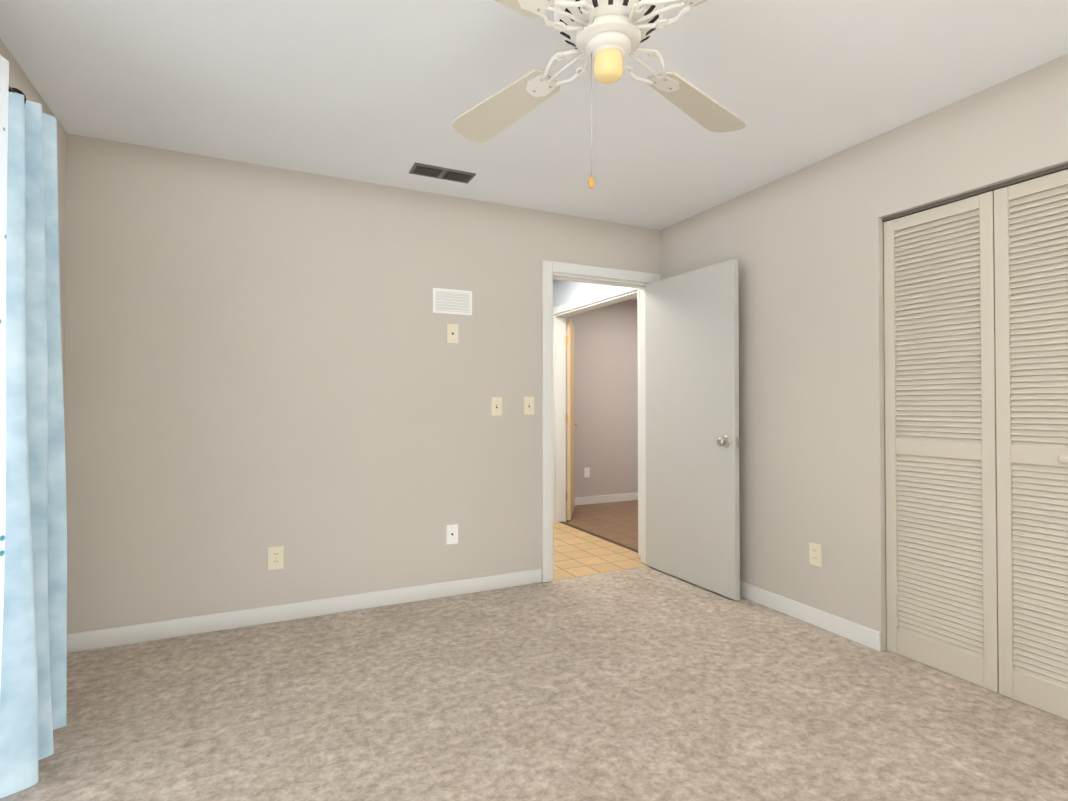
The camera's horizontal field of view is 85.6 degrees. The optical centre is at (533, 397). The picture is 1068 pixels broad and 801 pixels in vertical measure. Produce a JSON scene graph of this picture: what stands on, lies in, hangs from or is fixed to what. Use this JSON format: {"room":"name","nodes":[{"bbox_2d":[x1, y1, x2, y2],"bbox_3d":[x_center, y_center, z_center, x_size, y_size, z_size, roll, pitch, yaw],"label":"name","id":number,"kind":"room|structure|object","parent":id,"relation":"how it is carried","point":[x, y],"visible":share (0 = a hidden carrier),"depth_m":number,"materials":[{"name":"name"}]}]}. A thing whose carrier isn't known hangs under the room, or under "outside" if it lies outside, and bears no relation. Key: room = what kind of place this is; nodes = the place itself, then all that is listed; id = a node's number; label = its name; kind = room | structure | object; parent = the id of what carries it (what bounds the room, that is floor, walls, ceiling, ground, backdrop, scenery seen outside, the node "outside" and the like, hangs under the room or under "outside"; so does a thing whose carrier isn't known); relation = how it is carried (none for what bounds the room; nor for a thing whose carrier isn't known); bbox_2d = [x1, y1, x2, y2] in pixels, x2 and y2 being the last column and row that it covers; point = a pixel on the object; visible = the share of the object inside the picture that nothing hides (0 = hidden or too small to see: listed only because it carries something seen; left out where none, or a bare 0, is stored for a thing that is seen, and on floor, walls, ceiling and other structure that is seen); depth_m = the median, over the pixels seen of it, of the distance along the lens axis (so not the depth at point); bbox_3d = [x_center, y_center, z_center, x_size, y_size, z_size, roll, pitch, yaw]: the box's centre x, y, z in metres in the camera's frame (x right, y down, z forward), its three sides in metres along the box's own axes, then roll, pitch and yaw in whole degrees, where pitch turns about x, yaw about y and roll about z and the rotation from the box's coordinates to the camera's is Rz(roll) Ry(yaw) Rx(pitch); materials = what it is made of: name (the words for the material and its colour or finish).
{"room":"empty bedroom","nodes":[
{"label":"empty bedroom","id":0,"kind":"room"},
{"bbox_2d":[0,39,66,398],"bbox_3d":[-1.386,-0.048,0.865,0.120,2.440,4.020,0,-1,-26],"label":"wall","id":1,"kind":"structure","parent":0,"point":[19,79],"depth_m":2.63,"materials":[{"name":"beige paint"}]},
{"bbox_3d":[-1.239,-0.948,0.880,0.149,0.100,2.560,0,-1,-26],"label":"curtain","id":2,"kind":"object","parent":1,"relation":"attached to","visible":0},
{"bbox_2d":[0,55,8,687],"bbox_3d":[-1.064,0.077,0.689,0.055,2.145,2.189,0,-1,-26],"label":"curtain","id":3,"kind":"object","parent":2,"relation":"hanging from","point":[4,75],"visible":0.96,"depth_m":1.67,"materials":[{"name":"white fabric"}]},
{"bbox_2d":[11,87,25,104],"bbox_3d":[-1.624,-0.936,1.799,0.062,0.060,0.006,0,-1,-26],"label":"curtain rod","id":4,"kind":"object","parent":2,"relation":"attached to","point":[18,91],"visible":0.1,"depth_m":1.80,"materials":[{"name":"brown metal"}]},
{"bbox_2d":[0,92,66,797],"bbox_3d":[-1.629,0.082,1.835,0.171,2.145,0.395,0,-1,-29],"label":"curtain","id":5,"kind":"object","parent":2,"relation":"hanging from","point":[33,716],"visible":0.85,"depth_m":1.85,"materials":[{"name":"blue fabric"}]},
{"bbox_2d":[64,134,659,633],"bbox_3d":[-0.665,-0.014,3.508,3.710,2.440,0.120,0,-1,-26],"label":"wall","id":6,"kind":"structure","parent":0,"point":[260,360],"depth_m":3.12,"materials":[{"name":"beige paint"}]},
{"bbox_2d":[268,546,283,569],"bbox_3d":[-1.381,0.859,3.082,0.076,0.120,0.008,0,-1,-26],"label":"electrical outlet","id":7,"kind":"object","parent":6,"relation":"attached to","point":[276,557],"visible":1,"depth_m":3.08,"materials":[{"name":"beige plastic"}]},
{"bbox_2d":[67,569,541,652],"bbox_3d":[-1.078,1.157,3.224,2.499,0.090,0.017,0,-1,-26],"label":"baseboard","id":8,"kind":"structure","parent":6,"relation":"attached to","point":[200,624],"depth_m":3.09,"materials":[{"name":"white wood"}]},
{"bbox_2d":[446,524,457,543],"bbox_3d":[-0.498,0.834,3.507,0.072,0.116,0.007,0,-1,-26],"label":"electrical outlet","id":9,"kind":"object","parent":6,"relation":"attached to","point":[451,534],"visible":1,"depth_m":3.50,"materials":[{"name":"white plastic"}]},
{"bbox_2d":[432,288,471,314],"bbox_3d":[-0.497,-0.584,3.523,0.250,0.150,0.012,0,-1,-26],"label":"air vent","id":10,"kind":"object","parent":6,"relation":"in","point":[450,301],"visible":1,"depth_m":3.52,"materials":[{"name":"white metal"}]},
{"bbox_2d":[447,324,457,342],"bbox_3d":[-0.498,-0.389,3.523,0.072,0.116,0.007,0,-1,-26],"label":"phone jack","id":11,"kind":"object","parent":6,"relation":"attached to","point":[452,333],"visible":1,"depth_m":3.52,"materials":[{"name":"beige plastic"}]},
{"bbox_2d":[491,397,501,415],"bbox_3d":[-0.235,0.057,3.639,0.072,0.116,0.015,0,-1,-26],"label":"light switch","id":12,"kind":"object","parent":6,"relation":"attached to","point":[496,406],"visible":1,"depth_m":3.64,"materials":[{"name":"beige plastic"}]},
{"bbox_2d":[524,397,533,414],"bbox_3d":[-0.030,0.053,3.737,0.072,0.116,0.015,0,-1,-26],"label":"light switch","id":13,"kind":"object","parent":6,"relation":"attached to","point":[528,405],"visible":1,"depth_m":3.74,"materials":[{"name":"beige plastic"}]},
{"bbox_2d":[542,260,660,582],"bbox_3d":[0.458,0.156,4.045,0.962,2.113,0.152,0,-1,-26],"label":"door frame","id":14,"kind":"structure","parent":6,"relation":"attached to","point":[567,270],"depth_m":3.82,"materials":[{"name":"white wood"}]},
{"bbox_2d":[645,259,739,600],"bbox_3d":[1.013,0.191,3.779,0.151,2.012,0.865,0,-1,-26],"label":"door","id":15,"kind":"structure","parent":14,"relation":"attached to","point":[692,418],"depth_m":3.69,"materials":[{"name":"grey wood"}]},
{"bbox_2d":[0,566,1067,800],"bbox_3d":[0.232,1.222,1.626,3.710,0.080,4.020,0,-1,-26],"label":"floor carpet","id":16,"kind":"object","parent":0,"point":[644,684],"visible":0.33,"depth_m":2.17,"materials":[{"name":"beige carpet"}]},
{"bbox_2d":[0,0,1067,229],"bbox_3d":[0.206,-1.307,1.712,3.710,0.100,4.140,0,-1,-26],"label":"ceiling","id":17,"kind":"structure","parent":0,"point":[385,92],"depth_m":2.29,"materials":[{"name":"paint"}]},
{"bbox_2d":[409,162,475,183],"bbox_3d":[-0.505,-1.231,3.179,0.340,0.015,0.140,0,-1,-26],"label":"ceiling vent","id":18,"kind":"object","parent":17,"relation":"in","point":[426,170],"visible":1,"depth_m":3.17,"materials":[{"name":"grey metal"}]},
{"bbox_2d":[452,0,745,188],"bbox_3d":[0.214,-0.927,1.656,1.066,0.661,1.066,0,-1,2],"label":"ceiling fan","id":19,"kind":"object","parent":17,"relation":"hanging from","point":[607,37],"visible":1,"depth_m":1.71,"materials":[{"name":"white"}]},
{"bbox_2d":[567,299,637,497],"bbox_3d":[1.089,0.030,7.014,2.490,2.440,0.120,0,-1,-26],"label":"wall","id":20,"kind":"structure","parent":0,"point":[606,394],"depth_m":6.82,"materials":[{"name":"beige paint"}]},
{"bbox_2d":[584,467,589,477],"bbox_3d":[0.617,0.876,6.706,0.072,0.116,0.006,0,-1,-26],"label":"outlet","id":21,"kind":"object","parent":20,"relation":"attached to","point":[586,472],"visible":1,"depth_m":6.70,"materials":[{"name":"white plastic"}]},
{"bbox_2d":[575,493,637,505],"bbox_3d":[1.064,1.204,6.913,2.370,0.090,0.013,0,-1,-26],"label":"baseboard","id":22,"kind":"structure","parent":20,"relation":"attached to","point":[605,499],"depth_m":6.80,"materials":[{"name":"white wood"}]},
{"bbox_2d":[553,54,1067,650],"bbox_3d":[1.386,-0.016,3.384,0.120,2.440,6.160,0,-1,-26],"label":"wall","id":23,"kind":"structure","parent":0,"point":[804,246],"depth_m":2.96,"materials":[{"name":"beige paint"}]},
{"bbox_2d":[566,318,576,519],"bbox_3d":[0.387,0.222,6.086,0.437,2.008,0.622,0,-1,-26],"label":"hall door","id":24,"kind":"structure","parent":23,"relation":"in","point":[570,418],"depth_m":5.75,"materials":[{"name":"beige wood"}]},
{"bbox_2d":[553,287,640,556],"bbox_3d":[0.563,0.166,5.095,0.152,2.126,1.540,0,-1,-26],"label":"door frame","id":25,"kind":"structure","parent":23,"relation":"attached to","point":[604,298],"depth_m":5.69,"materials":[{"name":"white wood"}]},
{"bbox_2d":[560,521,637,552],"bbox_3d":[0.563,1.223,5.081,0.040,0.006,1.400,0,-1,-26],"label":"sill","id":26,"kind":"structure","parent":23,"relation":"attached to","point":[604,538],"depth_m":5.01,"materials":[{"name":"brown wood"}]},
{"bbox_2d":[740,581,880,650],"bbox_3d":[1.274,1.160,3.450,0.013,0.090,1.639,0,-1,-26],"label":"baseboard","id":27,"kind":"structure","parent":23,"relation":"attached to","point":[871,638],"depth_m":3.02,"materials":[{"name":"white wood"}]},
{"bbox_2d":[809,542,821,566],"bbox_3d":[1.480,0.828,3.030,0.008,0.116,0.072,0,-1,-26],"label":"electrical outlet","id":28,"kind":"object","parent":23,"relation":"attached to","point":[815,554],"visible":1,"depth_m":3.03,"materials":[{"name":"beige plastic"}]},
{"bbox_2d":[882,163,1067,221],"bbox_3d":[2.075,-0.856,1.934,0.040,0.015,1.828,0,-1,-26],"label":"trim","id":29,"kind":"structure","parent":23,"relation":"attached to","point":[993,188],"depth_m":2.38,"materials":[{"name":"brown"}]},
{"bbox_2d":[884,169,1067,719],"bbox_3d":[2.058,0.169,1.913,0.070,2.028,1.822,0,-1,-26],"label":"closet door","id":30,"kind":"structure","parent":23,"relation":"in","point":[976,368],"depth_m":2.37,"materials":[{"name":"beige wood"}]},
{"label":"outside","id":31,"kind":"structure","parent":0,"visible":0},
{"bbox_2d":[553,500,647,579],"bbox_3d":[0.847,1.271,5.483,4.000,0.080,2.400,0,-1,-26],"label":"floor","id":32,"kind":"structure","parent":31,"point":[577,553],"depth_m":4.89,"materials":[{"name":"beige tile"}]}
]}

